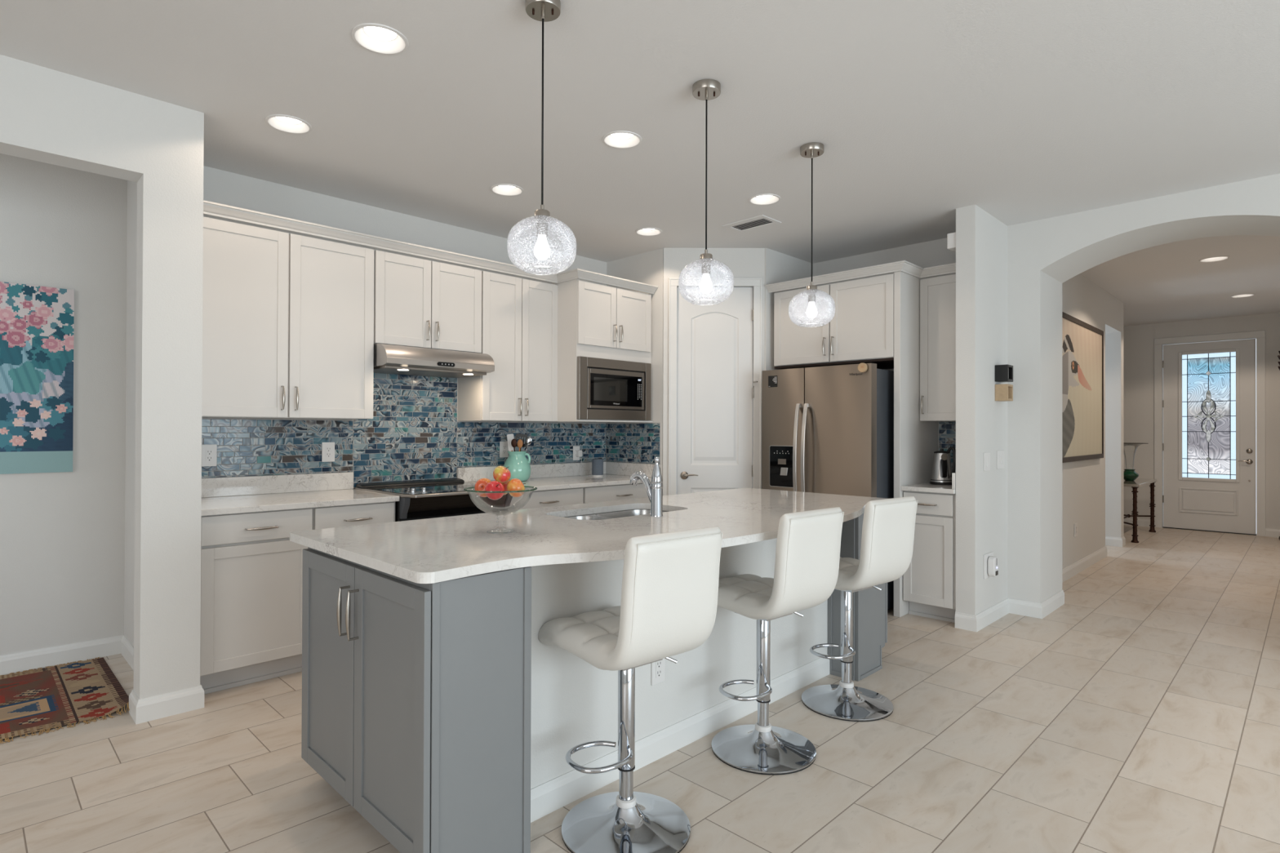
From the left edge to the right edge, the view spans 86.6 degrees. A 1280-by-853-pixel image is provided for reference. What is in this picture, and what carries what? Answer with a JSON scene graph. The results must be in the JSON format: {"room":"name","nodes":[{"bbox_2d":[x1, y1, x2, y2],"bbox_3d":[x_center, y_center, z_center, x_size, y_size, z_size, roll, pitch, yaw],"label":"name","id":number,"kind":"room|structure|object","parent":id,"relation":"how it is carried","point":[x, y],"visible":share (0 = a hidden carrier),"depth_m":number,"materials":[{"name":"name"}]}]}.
{"room":"kitchen","nodes":[
{"label":"kitchen","id":0,"kind":"room"},
{"bbox_2d":[0,153,127,655],"bbox_3d":[-4.660,-0.093,2.527,0.130,2.845,4.400,0,0,45],"label":"wall","id":1,"kind":"structure","parent":0,"point":[62,535],"depth_m":3.87,"materials":[{"name":"paint"}]},
{"bbox_2d":[0,281,74,474],"bbox_3d":[-3.489,-0.261,3.590,0.028,1.032,0.757,0,0,45],"label":"print","id":2,"kind":"object","parent":1,"relation":"attached to","point":[37,322],"visible":1,"depth_m":3.73,"materials":[{"name":"paper"}]},
{"bbox_2d":[0,54,204,699],"bbox_3d":[-3.745,-0.095,1.700,0.155,2.845,4.520,0,0,45],"label":"wall","id":3,"kind":"structure","parent":0,"point":[47,115],"depth_m":3.13,"materials":[{"name":"paint"}]},
{"bbox_2d":[0,635,204,724],"bbox_3d":[-3.878,1.278,2.325,1.260,0.105,3.835,0,0,45],"label":"baseboard","id":4,"kind":"structure","parent":3,"relation":"attached to","point":[14,663],"depth_m":3.70,"materials":[{"name":"paint"}]},
{"bbox_2d":[201,165,606,478],"bbox_3d":[-1.467,-0.069,5.041,0.125,2.845,3.430,0,0,45],"label":"wall","id":5,"kind":"structure","parent":0,"point":[220,186],"depth_m":4.56,"materials":[{"name":"paint"}]},
{"bbox_2d":[201,216,373,419],"bbox_3d":[-2.135,-0.587,4.015,0.374,1.075,1.021,0,0,45],"label":"upper cabinet","id":6,"kind":"object","parent":5,"relation":"attached to","point":[288,317],"visible":0.92,"depth_m":3.90,"materials":[{"name":"white paint"}]},
{"bbox_2d":[203,200,657,293],"bbox_3d":[-1.120,-1.153,4.613,0.305,0.058,3.294,0,0,45],"label":"crown molding","id":7,"kind":"structure","parent":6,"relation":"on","point":[211,208],"depth_m":4.35,"materials":[{"name":"white paint"}]},
{"bbox_2d":[201,373,606,488],"bbox_3d":[-1.466,0.020,4.945,0.007,0.805,3.290,0,0,45],"label":"tile backsplash","id":8,"kind":"structure","parent":5,"relation":"attached to","point":[414,433],"depth_m":4.71,"materials":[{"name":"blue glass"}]},
{"bbox_2d":[201,444,217,466],"bbox_3d":[-2.483,0.167,3.913,0.008,0.126,0.076,0,0,45],"label":"outlet","id":9,"kind":"object","parent":8,"relation":"attached to","point":[209,452],"visible":0.98,"depth_m":3.91,"materials":[{"name":"white plastic"}]},
{"bbox_2d":[205,449,213,461],"bbox_3d":[-2.481,0.167,3.911,0.002,0.068,0.034,0,0,45],"label":"receptacle","id":10,"kind":"object","parent":9,"relation":"attached to","point":[209,453],"depth_m":3.91,"materials":[{"name":"white plastic"}]},
{"bbox_2d":[321,442,334,462],"bbox_3d":[-2.013,0.165,4.385,0.008,0.126,0.080,0,0,45],"label":"outlet","id":11,"kind":"object","parent":8,"relation":"attached to","point":[327,448],"visible":1,"depth_m":4.38,"materials":[{"name":"white plastic"}]},
{"bbox_2d":[325,446,331,457],"bbox_3d":[-2.011,0.165,4.383,0.002,0.068,0.034,0,0,45],"label":"receptacle","id":12,"kind":"object","parent":11,"relation":"attached to","point":[328,449],"depth_m":4.38,"materials":[{"name":"white plastic"}]},
{"bbox_2d":[499,441,508,457],"bbox_3d":[-1.067,0.180,5.334,0.008,0.126,0.078,0,0,45],"label":"outlet","id":13,"kind":"object","parent":8,"relation":"attached to","point":[504,448],"visible":0.84,"depth_m":5.33,"materials":[{"name":"white plastic"}]},
{"bbox_2d":[573,445,579,460],"bbox_3d":[-0.548,0.231,5.855,0.008,0.122,0.074,0,0,45],"label":"outlet","id":14,"kind":"object","parent":8,"relation":"attached to","point":[575,448],"visible":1,"depth_m":5.84,"materials":[{"name":"white plastic"}]},
{"bbox_2d":[373,248,481,353],"bbox_3d":[-1.498,-0.821,4.654,0.374,0.597,0.774,0,0,45],"label":"upper cabinet","id":15,"kind":"object","parent":5,"relation":"attached to","point":[419,302],"visible":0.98,"depth_m":4.52,"materials":[{"name":"white paint"}]},
{"bbox_2d":[373,343,494,377],"bbox_3d":[-1.452,-0.439,4.604,0.501,0.163,0.770,0,0,45],"label":"range hood","id":16,"kind":"object","parent":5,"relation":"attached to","point":[388,358],"visible":0.97,"depth_m":4.43,"materials":[{"name":"metal"}]},
{"bbox_2d":[457,270,557,422],"bbox_3d":[-0.983,-0.577,5.171,0.374,1.075,0.684,0,0,45],"label":"upper cabinet","id":17,"kind":"object","parent":5,"relation":"attached to","point":[519,315],"visible":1,"depth_m":5.04,"materials":[{"name":"white paint"}]},
{"bbox_2d":[555,279,653,422],"bbox_3d":[-0.371,-0.575,5.608,0.624,1.080,0.815,0,0,45],"label":"upper cabinet","id":18,"kind":"object","parent":5,"relation":"attached to","point":[595,320],"visible":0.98,"depth_m":5.29,"materials":[{"name":"white paint"}]},
{"bbox_2d":[577,355,651,420],"bbox_3d":[-0.310,-0.291,5.525,0.362,0.476,0.778,0,0,45],"label":"microwave","id":19,"kind":"object","parent":18,"relation":"in","point":[607,388],"visible":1,"depth_m":5.37,"materials":[{"name":"silver metal"}]},
{"bbox_2d":[606,248,663,488],"bbox_3d":[-0.014,-0.060,5.922,0.690,2.845,0.130,0,0,45],"label":"wall","id":20,"kind":"structure","parent":0,"point":[647,268],"depth_m":5.70,"materials":[{"name":"paint"}]},
{"bbox_2d":[606,422,660,464],"bbox_3d":[-0.067,0.142,5.875,0.660,0.347,0.007,0,0,45],"label":"tile backsplash","id":21,"kind":"structure","parent":20,"relation":"attached to","point":[626,442],"depth_m":5.86,"materials":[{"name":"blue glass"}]},
{"bbox_2d":[0,0,1279,326],"bbox_3d":[2.615,-1.489,3.266,9.700,0.001,15.700,0,0,45],"label":"ceiling","id":22,"kind":"structure","parent":0,"point":[921,111],"depth_m":3.17,"materials":[{"name":"paint"}]},
{"bbox_2d":[265,114,311,133],"bbox_3d":[-1.743,-1.514,3.369,0.208,0.036,0.208,0,0,45],"label":"recessed light","id":23,"kind":"object","parent":22,"relation":"in","point":[286,123],"visible":0.88,"depth_m":3.41,"materials":[{"name":"white plastic"}]},
{"bbox_2d":[351,22,408,54],"bbox_3d":[-1.007,-1.516,2.634,0.208,0.036,0.208,0,0,45],"label":"recessed light","id":24,"kind":"object","parent":22,"relation":"in","point":[379,38],"visible":0.96,"depth_m":2.66,"materials":[{"name":"white plastic"}]},
{"bbox_2d":[490,183,524,195],"bbox_3d":[-0.838,-1.506,4.280,0.208,0.036,0.208,0,0,45],"label":"recessed light","id":25,"kind":"object","parent":22,"relation":"in","point":[506,189],"visible":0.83,"depth_m":4.33,"materials":[{"name":"white plastic"}]},
{"bbox_2d":[506,0,576,275],"bbox_3d":[-0.345,-1.026,2.399,0.244,0.954,0.244,0,0,45],"label":"pendant lamp","id":26,"kind":"object","parent":22,"relation":"hanging from","point":[542,11],"visible":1,"depth_m":2.38,"materials":[{"name":"clear glass"}]},
{"bbox_2d":[534,204,550,237],"bbox_3d":[-0.346,-0.727,2.398,0.055,0.109,0.055,0,0,45],"label":"socket","id":27,"kind":"object","parent":26,"relation":"attached to","point":[541,228],"depth_m":2.38,"materials":[{"name":"silver metal"}]},
{"bbox_2d":[602,130,641,148],"bbox_3d":[-0.093,-1.508,3.537,0.208,0.036,0.208,0,0,45],"label":"recessed light","id":28,"kind":"object","parent":22,"relation":"in","point":[617,139],"visible":0.91,"depth_m":3.58,"materials":[{"name":"white plastic"}]},
{"bbox_2d":[635,226,662,235],"bbox_3d":[0.066,-1.499,5.170,0.208,0.036,0.208,0,0,45],"label":"recessed light","id":29,"kind":"object","parent":22,"relation":"in","point":[648,231],"visible":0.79,"depth_m":5.22,"materials":[{"name":"white plastic"}]},
{"bbox_2d":[678,78,733,305],"bbox_3d":[0.291,-1.020,2.982,0.244,0.954,0.244,0,0,45],"label":"pendant lamp","id":30,"kind":"object","parent":22,"relation":"hanging from","point":[707,89],"visible":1,"depth_m":2.96,"materials":[{"name":"clear glass"}]},
{"bbox_2d":[699,248,712,275],"bbox_3d":[0.290,-0.722,2.981,0.055,0.109,0.055,0,0,45],"label":"socket","id":31,"kind":"object","parent":30,"relation":"attached to","point":[705,268],"depth_m":2.96,"materials":[{"name":"silver metal"}]},
{"bbox_2d":[721,214,781,232],"bbox_3d":[0.816,-1.481,4.966,0.360,0.008,0.240,0,0,45],"label":"ceiling vent","id":32,"kind":"object","parent":22,"relation":"in","point":[759,221],"visible":1,"depth_m":4.96,"materials":[{"name":"metal"}]},
{"bbox_2d":[748,193,780,204],"bbox_3d":[0.815,-1.500,4.441,0.208,0.036,0.208,0,0,45],"label":"recessed light","id":33,"kind":"object","parent":22,"relation":"in","point":[764,198],"visible":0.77,"depth_m":4.49,"materials":[{"name":"white plastic"}]},
{"bbox_2d":[788,142,835,327],"bbox_3d":[0.917,-1.015,3.620,0.244,0.954,0.244,0,0,45],"label":"pendant lamp","id":34,"kind":"object","parent":22,"relation":"hanging from","point":[811,149],"visible":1,"depth_m":3.59,"materials":[{"name":"clear glass"}]},
{"bbox_2d":[806,281,817,302],"bbox_3d":[0.916,-0.717,3.618,0.055,0.109,0.055,0,0,45],"label":"socket","id":35,"kind":"object","parent":34,"relation":"attached to","point":[811,298],"depth_m":3.60,"materials":[{"name":"silver metal"}]},
{"bbox_2d":[1199,255,1230,262],"bbox_3d":[5.018,-1.479,5.932,0.208,0.036,0.208,0,0,45],"label":"recessed light","id":36,"kind":"object","parent":22,"relation":"in","point":[1211,259],"visible":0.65,"depth_m":5.97,"materials":[{"name":"white plastic"}]},
{"bbox_2d":[1230,293,1255,297],"bbox_3d":[6.677,-1.465,7.519,0.208,0.036,0.208,0,0,45],"label":"recessed light","id":37,"kind":"object","parent":22,"relation":"in","point":[1240,295],"visible":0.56,"depth_m":7.56,"materials":[{"name":"white plastic"}]},
{"bbox_2d":[0,524,1279,852],"bbox_3d":[2.606,1.396,3.250,9.700,0.080,15.700,0,0,45],"label":"floor","id":38,"kind":"structure","parent":0,"point":[1141,713],"depth_m":2.78,"materials":[{"name":"tile"}]},
{"bbox_2d":[0,657,129,743],"bbox_3d":[-3.433,1.301,2.877,1.101,0.066,1.951,0,0,45],"label":"rug","id":39,"kind":"object","parent":38,"relation":"on","point":[40,700],"visible":0.99,"depth_m":3.34,"materials":[{"name":"fabric"}]},
{"bbox_2d":[200,507,312,694],"bbox_3d":[-2.191,0.892,3.725,0.699,0.903,0.548,0,0,45],"label":"base cabinet","id":40,"kind":"object","parent":38,"relation":"on","point":[251,571],"visible":0.8,"depth_m":3.49,"materials":[{"name":"white paint"}]},
{"bbox_2d":[201,471,399,515],"bbox_3d":[-2.027,0.369,3.900,0.688,0.141,1.022,0,0,45],"label":"countertop","id":41,"kind":"structure","parent":40,"relation":"on","point":[233,495],"depth_m":3.97,"materials":[{"name":"white stone"}]},
{"bbox_2d":[312,501,395,529],"bbox_3d":[-1.831,0.895,4.087,0.699,0.903,0.470,0,0,45],"label":"base cabinet","id":42,"kind":"object","parent":38,"relation":"on","point":[331,517],"visible":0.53,"depth_m":3.85,"materials":[{"name":"white paint"}]},
{"bbox_2d":[301,546,531,852],"bbox_3d":[-0.821,0.890,2.323,0.955,0.900,0.401,0,0,45],"label":"base cabinet","id":43,"kind":"object","parent":38,"relation":"on","point":[416,698],"visible":0.97,"depth_m":2.05,"materials":[{"name":"grey paint"}]},
{"bbox_2d":[355,478,512,521],"bbox_3d":[-1.348,0.845,4.486,0.755,0.952,0.764,0,0,45],"label":"range","id":44,"kind":"object","parent":38,"relation":"on","point":[434,498],"visible":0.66,"depth_m":4.26,"materials":[{"name":"black glass"}]},
{"bbox_2d":[395,501,485,521],"bbox_3d":[-1.360,0.873,4.497,0.721,0.895,0.760,0,0,45],"label":"oven","id":45,"kind":"object","parent":44,"relation":"in","point":[404,510],"depth_m":4.15,"materials":[{"name":"black glass"}]},
{"bbox_2d":[510,487,583,509],"bbox_3d":[-0.877,0.903,5.043,0.699,0.903,0.682,0,0,45],"label":"base cabinet","id":46,"kind":"object","parent":38,"relation":"on","point":[559,497],"visible":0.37,"depth_m":4.87,"materials":[{"name":"white paint"}]},
{"bbox_2d":[582,482,651,503],"bbox_3d":[-0.348,0.908,5.574,0.699,0.903,0.813,0,0,45],"label":"base cabinet","id":47,"kind":"object","parent":38,"relation":"on","point":[624,491],"visible":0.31,"depth_m":5.28,"materials":[{"name":"white paint"}]},
{"bbox_2d":[457,462,660,491],"bbox_3d":[-0.592,0.382,5.340,0.688,0.141,1.500,0,0,45],"label":"countertop","id":48,"kind":"structure","parent":47,"relation":"on","point":[550,476],"depth_m":5.52,"materials":[{"name":"white stone"}]},
{"bbox_2d":[503,450,530,481],"bbox_3d":[-0.947,0.305,5.226,0.212,0.229,0.212,0,0,-11],"label":"pitcher","id":49,"kind":"object","parent":48,"relation":"on","point":[519,467],"visible":0.87,"depth_m":5.15,"materials":[{"name":"teal ceramic"}]},
{"bbox_2d":[506,433,514,451],"bbox_3d":[-0.993,0.223,5.248,0.076,0.334,0.022,0,0,13],"label":"spatula","id":50,"kind":"object","parent":49,"relation":"in","point":[509,437],"visible":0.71,"depth_m":5.25,"materials":[{"name":"white plastic"}]},
{"bbox_2d":[511,439,516,451],"bbox_3d":[-0.962,0.242,5.196,0.044,0.296,0.025,0,0,-31],"label":"spoon","id":51,"kind":"object","parent":49,"relation":"in","point":[513,442],"visible":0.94,"depth_m":5.19,"materials":[{"name":"brown wood"}]},
{"bbox_2d":[511,439,516,447],"bbox_3d":[-0.964,0.128,5.195,0.044,0.068,0.013,0,0,-3],"label":"bowl","id":52,"kind":"object","parent":51,"relation":"on","point":[513,442],"depth_m":5.19,"materials":[{"name":"brown wood"}]},
{"bbox_2d":[515,433,527,451],"bbox_3d":[-0.921,0.223,5.249,0.097,0.335,0.028,0,0,0],"label":"turner","id":53,"kind":"object","parent":49,"relation":"in","point":[518,435],"visible":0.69,"depth_m":5.26,"materials":[{"name":"black plastic"}]},
{"bbox_2d":[524,436,531,456],"bbox_3d":[-0.884,0.235,5.226,0.101,0.313,0.012,0,0,1],"label":"ladle","id":54,"kind":"object","parent":49,"relation":"in","point":[528,441],"visible":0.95,"depth_m":5.22,"materials":[{"name":"silver metal"}]},
{"bbox_2d":[525,436,531,444],"bbox_3d":[-0.856,0.111,5.227,0.046,0.066,0.012,0,0,3],"label":"bowl","id":55,"kind":"object","parent":54,"relation":"on","point":[528,441],"depth_m":5.22,"materials":[{"name":"silver metal"}]},
{"bbox_2d":[578,457,603,476],"bbox_3d":[-0.423,0.329,5.803,0.225,0.190,0.097,0,0,16],"label":"smart speaker","id":56,"kind":"object","parent":48,"relation":"on","point":[597,464],"visible":1,"depth_m":5.75},
{"bbox_2d":[537,526,722,852],"bbox_3d":[-0.042,0.833,2.263,0.433,1.019,0.542,0,0,-40],"label":"bar stool","id":57,"kind":"object","parent":38,"relation":"on","point":[668,607],"visible":1,"depth_m":2.14,"materials":[{"name":"white leather"}]},
{"bbox_2d":[711,506,844,775],"bbox_3d":[0.518,0.838,2.831,0.433,1.019,0.542,0,0,-41],"label":"bar stool","id":58,"kind":"object","parent":38,"relation":"on","point":[808,543],"visible":0.97,"depth_m":2.70,"materials":[{"name":"white leather"}]},
{"bbox_2d":[761,363,893,609],"bbox_3d":[1.578,0.447,5.355,0.916,1.776,0.980,0,0,45],"label":"refrigerator","id":59,"kind":"object","parent":38,"relation":"on","point":[828,429],"visible":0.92,"depth_m":4.98,"materials":[{"name":"grey metal"}]},
{"bbox_2d":[857,363,867,372],"bbox_3d":[1.567,-0.415,4.779,0.066,0.066,0.022,0,0,45],"label":"magnet","id":60,"kind":"object","parent":59,"relation":"attached to","point":[862,367],"visible":1,"depth_m":4.77,"materials":[{"name":"brown wood"}]},
{"bbox_2d":[773,271,937,617],"bbox_3d":[1.707,0.128,5.462,1.078,2.475,0.731,0,0,45],"label":"tall cabinet","id":61,"kind":"object","parent":38,"relation":"on","point":[876,319],"visible":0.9,"depth_m":5.05,"materials":[{"name":"white paint"}]},
{"bbox_2d":[765,260,955,293],"bbox_3d":[1.695,-1.140,5.217,1.484,0.058,0.380,0,0,45],"label":"crown molding","id":62,"kind":"structure","parent":61,"relation":"attached to","point":[904,266],"depth_m":5.03,"materials":[{"name":"white paint"}]},
{"bbox_2d":[827,511,887,681],"bbox_3d":[0.955,0.906,4.089,0.978,0.900,0.420,0,0,45],"label":"base cabinet","id":63,"kind":"object","parent":38,"relation":"on","point":[869,605],"visible":0.22,"depth_m":3.69,"materials":[{"name":"grey paint"}]},
{"bbox_2d":[801,496,917,721],"bbox_3d":[1.014,0.842,3.314,0.433,1.019,0.542,0,0,-39],"label":"bar stool","id":64,"kind":"object","parent":38,"relation":"on","point":[888,527],"visible":0.79,"depth_m":3.17,"materials":[{"name":"white leather"}]},
{"bbox_2d":[902,490,955,622],"bbox_3d":[2.233,0.913,4.960,0.366,0.903,0.704,0,0,45],"label":"base cabinet","id":65,"kind":"object","parent":38,"relation":"on","point":[929,581],"visible":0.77,"depth_m":4.73,"materials":[{"name":"white paint"}]},
{"bbox_2d":[901,472,955,493],"bbox_3d":[2.239,0.389,4.969,0.368,0.141,0.690,0,0,45],"label":"countertop","id":66,"kind":"structure","parent":65,"relation":"on","point":[922,487],"depth_m":4.73,"materials":[{"name":"white stone"}]},
{"bbox_2d":[929,446,955,484],"bbox_3d":[2.245,0.289,5.033,0.178,0.280,0.168,0,0,24],"label":"kettle","id":67,"kind":"object","parent":66,"relation":"on","point":[941,472],"visible":0.9,"depth_m":4.97,"materials":[{"name":"silver metal"}]},
{"bbox_2d":[1124,478,1156,542],"bbox_3d":[6.223,1.047,8.740,0.525,0.702,1.310,0,0,45],"label":"console table","id":68,"kind":"object","parent":38,"relation":"on","point":[1138,482],"visible":0.52,"depth_m":8.42,"materials":[{"name":"brown metal"}]},
{"bbox_2d":[1123,442,1148,480],"bbox_3d":[6.291,0.454,8.720,0.387,0.484,0.387,0,0,-41],"label":"vase","id":69,"kind":"object","parent":68,"relation":"on","point":[1130,474],"visible":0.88,"depth_m":8.66,"materials":[{"name":"green glass"}]},
{"bbox_3d":[-0.057,0.899,3.328,0.742,0.898,2.105,0,0,45],"label":"cabinet","id":70,"kind":"object","parent":38,"relation":"on","visible":0},
{"bbox_2d":[289,488,887,583],"bbox_3d":[0.146,0.427,3.189,1.273,0.031,2.950,0,0,45],"label":"countertop","id":71,"kind":"structure","parent":70,"relation":"on","point":[437,549],"depth_m":2.63,"materials":[{"name":"white stone"}]},
{"bbox_2d":[463,485,537,533],"bbox_3d":[-0.536,0.321,2.614,0.278,0.168,0.278,0,0,35],"label":"fruit bowl","id":72,"kind":"object","parent":71,"relation":"on","point":[526,494],"visible":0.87,"depth_m":2.56,"materials":[{"name":"clear glass"}]},
{"bbox_2d":[474,478,491,497],"bbox_3d":[-0.602,0.236,2.623,0.072,0.074,0.070,0,0,45],"label":"apple","id":73,"kind":"object","parent":72,"relation":"in","point":[481,484],"visible":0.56,"depth_m":2.60,"materials":[{"name":"orange food"}]},
{"bbox_2d":[484,480,504,500],"bbox_3d":[-0.547,0.240,2.555,0.070,0.072,0.074,0,0,45],"label":"apple","id":74,"kind":"object","parent":72,"relation":"in","point":[493,486],"visible":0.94,"depth_m":2.53,"materials":[{"name":"red food"}]},
{"bbox_2d":[493,466,511,483],"bbox_3d":[-0.533,0.185,2.619,0.069,0.066,0.069,0,0,45],"label":"apple","id":75,"kind":"object","parent":72,"relation":"in","point":[502,474],"visible":0.95,"depth_m":2.60,"materials":[{"name":"yellow food"}]},
{"bbox_2d":[506,478,525,497],"bbox_3d":[-0.477,0.236,2.610,0.073,0.072,0.071,0,0,45],"label":"apple","id":76,"kind":"object","parent":72,"relation":"in","point":[515,484],"visible":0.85,"depth_m":2.58,"materials":[{"name":"orange food"}]},
{"bbox_2d":[564,509,669,519],"bbox_3d":[-0.101,0.540,3.315,0.430,0.192,0.760,0,0,45],"label":"sink","id":77,"kind":"object","parent":71,"relation":"in","point":[615,514],"visible":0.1,"depth_m":3.54,"materials":[{"name":"metal"}]},
{"bbox_2d":[629,456,662,516],"bbox_3d":[0.029,0.275,3.172,0.188,0.273,0.062,0,0,45],"label":"faucet","id":78,"kind":"object","parent":71,"relation":"on","point":[654,491],"visible":1,"depth_m":3.11,"materials":[{"name":"silver metal"}]},
{"bbox_2d":[530,537,827,788],"bbox_3d":[0.248,0.896,3.020,0.115,0.903,2.100,0,0,45],"label":"wall","id":79,"kind":"structure","parent":0,"point":[575,701],"depth_m":2.60,"materials":[{"name":"paint"}]},
{"bbox_2d":[651,658,665,685],"bbox_3d":[0.075,0.983,2.757,0.008,0.122,0.076,0,0,45],"label":"outlet","id":80,"kind":"object","parent":79,"relation":"attached to","point":[658,668],"visible":0.69,"depth_m":2.75,"materials":[{"name":"white plastic"}]},
{"bbox_2d":[655,660,662,678],"bbox_3d":[0.077,0.983,2.755,0.002,0.068,0.034,0,0,45],"label":"receptacle","id":81,"kind":"object","parent":80,"relation":"attached to","point":[659,664],"depth_m":2.75,"materials":[{"name":"white plastic"}]},
{"bbox_2d":[530,654,829,822],"bbox_3d":[0.292,1.295,2.971,0.015,0.105,2.094,0,0,45],"label":"baseboard","id":82,"kind":"structure","parent":79,"relation":"attached to","point":[547,797],"depth_m":2.78,"materials":[{"name":"paint"}]},
{"bbox_2d":[662,248,764,495],"bbox_3d":[0.611,-0.059,5.685,0.838,2.845,0.120,0,0,0],"label":"wall","id":83,"kind":"structure","parent":0,"point":[742,262],"depth_m":5.63,"materials":[{"name":"paint"}]},
{"bbox_2d":[668,277,762,495],"bbox_3d":[0.620,0.066,5.625,0.770,2.593,0.108,0,0,0],"label":"door","id":84,"kind":"structure","parent":83,"relation":"in","point":[712,393],"depth_m":5.65,"materials":[{"name":"paint"}]},
{"bbox_2d":[764,247,813,370],"bbox_3d":[1.301,-0.056,5.960,0.120,2.845,0.860,0,0,45],"label":"wall","id":85,"kind":"structure","parent":0,"point":[780,267],"depth_m":5.69,"materials":[{"name":"paint"}]},
{"bbox_2d":[955,204,1124,615],"bbox_3d":[3.906,-0.045,6.287,0.140,2.845,4.860,0,0,45],"label":"wall","id":86,"kind":"structure","parent":0,"point":[981,238],"depth_m":4.78,"materials":[{"name":"paint"}]},
{"bbox_2d":[920,273,955,422],"bbox_3d":[2.340,-0.575,5.071,0.366,1.070,0.413,0,0,45],"label":"upper cabinet","id":87,"kind":"object","parent":86,"relation":"attached to","point":[937,294],"visible":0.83,"depth_m":5.00,"materials":[{"name":"white paint"}]},
{"bbox_2d":[946,231,955,251],"bbox_3d":[2.172,-1.275,4.686,0.062,0.105,0.110,0,0,45],"label":"door chime","id":88,"kind":"object","parent":86,"relation":"attached to","point":[951,237],"visible":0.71,"depth_m":4.65,"materials":[{"name":"white plastic"}]},
{"bbox_2d":[983,452,990,471],"bbox_3d":[2.391,0.241,4.671,0.011,0.125,0.115,0,0,45],"label":"light switch","id":89,"kind":"object","parent":86,"relation":"attached to","point":[986,455],"visible":1,"depth_m":4.66,"materials":[{"name":"white plastic"}]},
{"bbox_2d":[983,551,993,578],"bbox_3d":[2.411,0.959,4.691,0.008,0.165,0.180,0,0,45],"label":"outlet","id":90,"kind":"object","parent":86,"relation":"attached to","point":[989,554],"visible":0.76,"depth_m":4.65,"materials":[{"name":"white plastic"}]},
{"bbox_2d":[987,555,998,577],"bbox_3d":[2.433,0.964,4.668,0.053,0.135,0.085,0,0,45],"label":"air freshener","id":91,"kind":"object","parent":90,"relation":"attached to","point":[993,562],"visible":1,"depth_m":4.64,"materials":[{"name":"white plastic"}]},
{"bbox_2d":[995,383,1013,401],"bbox_3d":[2.581,-0.239,4.812,0.082,0.116,0.122,0,0,45],"label":"shadow box","id":92,"kind":"object","parent":86,"relation":"attached to","point":[1003,393],"visible":1,"depth_m":4.78,"materials":[{"name":"brown wood"}]},
{"bbox_2d":[995,364,1013,382],"bbox_3d":[2.580,-0.375,4.809,0.085,0.116,0.120,0,0,45],"label":"shadow box","id":93,"kind":"object","parent":86,"relation":"attached to","point":[1003,373],"visible":1,"depth_m":4.77,"materials":[{"name":"black plastic"}]},
{"bbox_2d":[955,590,1064,631],"bbox_3d":[2.728,1.313,4.876,1.322,0.105,0.224,0,0,-27],"label":"baseboard","id":94,"kind":"structure","parent":86,"relation":"attached to","point":[975,623],"depth_m":4.84,"materials":[{"name":"paint"}]},
{"bbox_2d":[1062,311,1103,462],"bbox_3d":[4.121,-0.338,6.375,0.036,1.317,1.925,0,0,45],"label":"framed picture","id":95,"kind":"object","parent":86,"relation":"attached to","point":[1082,343],"visible":0.76,"depth_m":6.44,"materials":[{"name":"paint"}]},
{"bbox_2d":[1062,536,1125,582],"bbox_3d":[3.845,1.330,7.246,1.615,0.105,3.600,0,0,45],"label":"baseboard","id":96,"kind":"structure","parent":86,"relation":"attached to","point":[1071,571],"depth_m":6.75,"materials":[{"name":"paint"}]},
{"bbox_2d":[813,173,1279,603],"bbox_3d":[4.471,-0.058,3.654,7.625,2.845,0.593,0,0,45],"label":"wall","id":97,"kind":"structure","parent":0,"point":[1044,254],"depth_m":4.89,"materials":[{"name":"paint"}]},
{"bbox_2d":[938,422,955,472],"bbox_3d":[2.482,0.197,5.212,0.366,0.468,0.007,0,0,45],"label":"tile backsplash","id":98,"kind":"structure","parent":97,"relation":"attached to","point":[947,430],"depth_m":5.29,"materials":[{"name":"blue glass"}]},
{"bbox_2d":[1105,333,1106,536],"bbox_3d":[4.511,-0.033,8.168,1.660,2.845,1.340,0,0,45],"label":"wall","id":99,"kind":"structure","parent":0,"point":[1105,333],"depth_m":7.95,"materials":[{"name":"paint"}]},
{"bbox_2d":[1123,312,1279,528],"bbox_3d":[7.376,-0.017,9.386,3.800,2.845,0.150,0,0,45],"label":"wall","id":100,"kind":"structure","parent":0,"point":[1138,340],"depth_m":9.47,"materials":[{"name":"paint"}]},
{"bbox_2d":[1124,517,1279,537],"bbox_3d":[7.296,1.352,9.338,3.550,0.105,0.015,0,0,45],"label":"baseboard","id":101,"kind":"structure","parent":100,"relation":"attached to","point":[1269,532],"depth_m":9.51,"materials":[{"name":"paint"}]},
{"bbox_2d":[1154,330,1265,536],"bbox_3d":[7.603,0.089,9.089,1.140,2.630,0.110,0,0,45],"label":"door","id":102,"kind":"structure","parent":100,"relation":"in","point":[1213,446],"depth_m":9.07,"materials":[{"name":"paint"}]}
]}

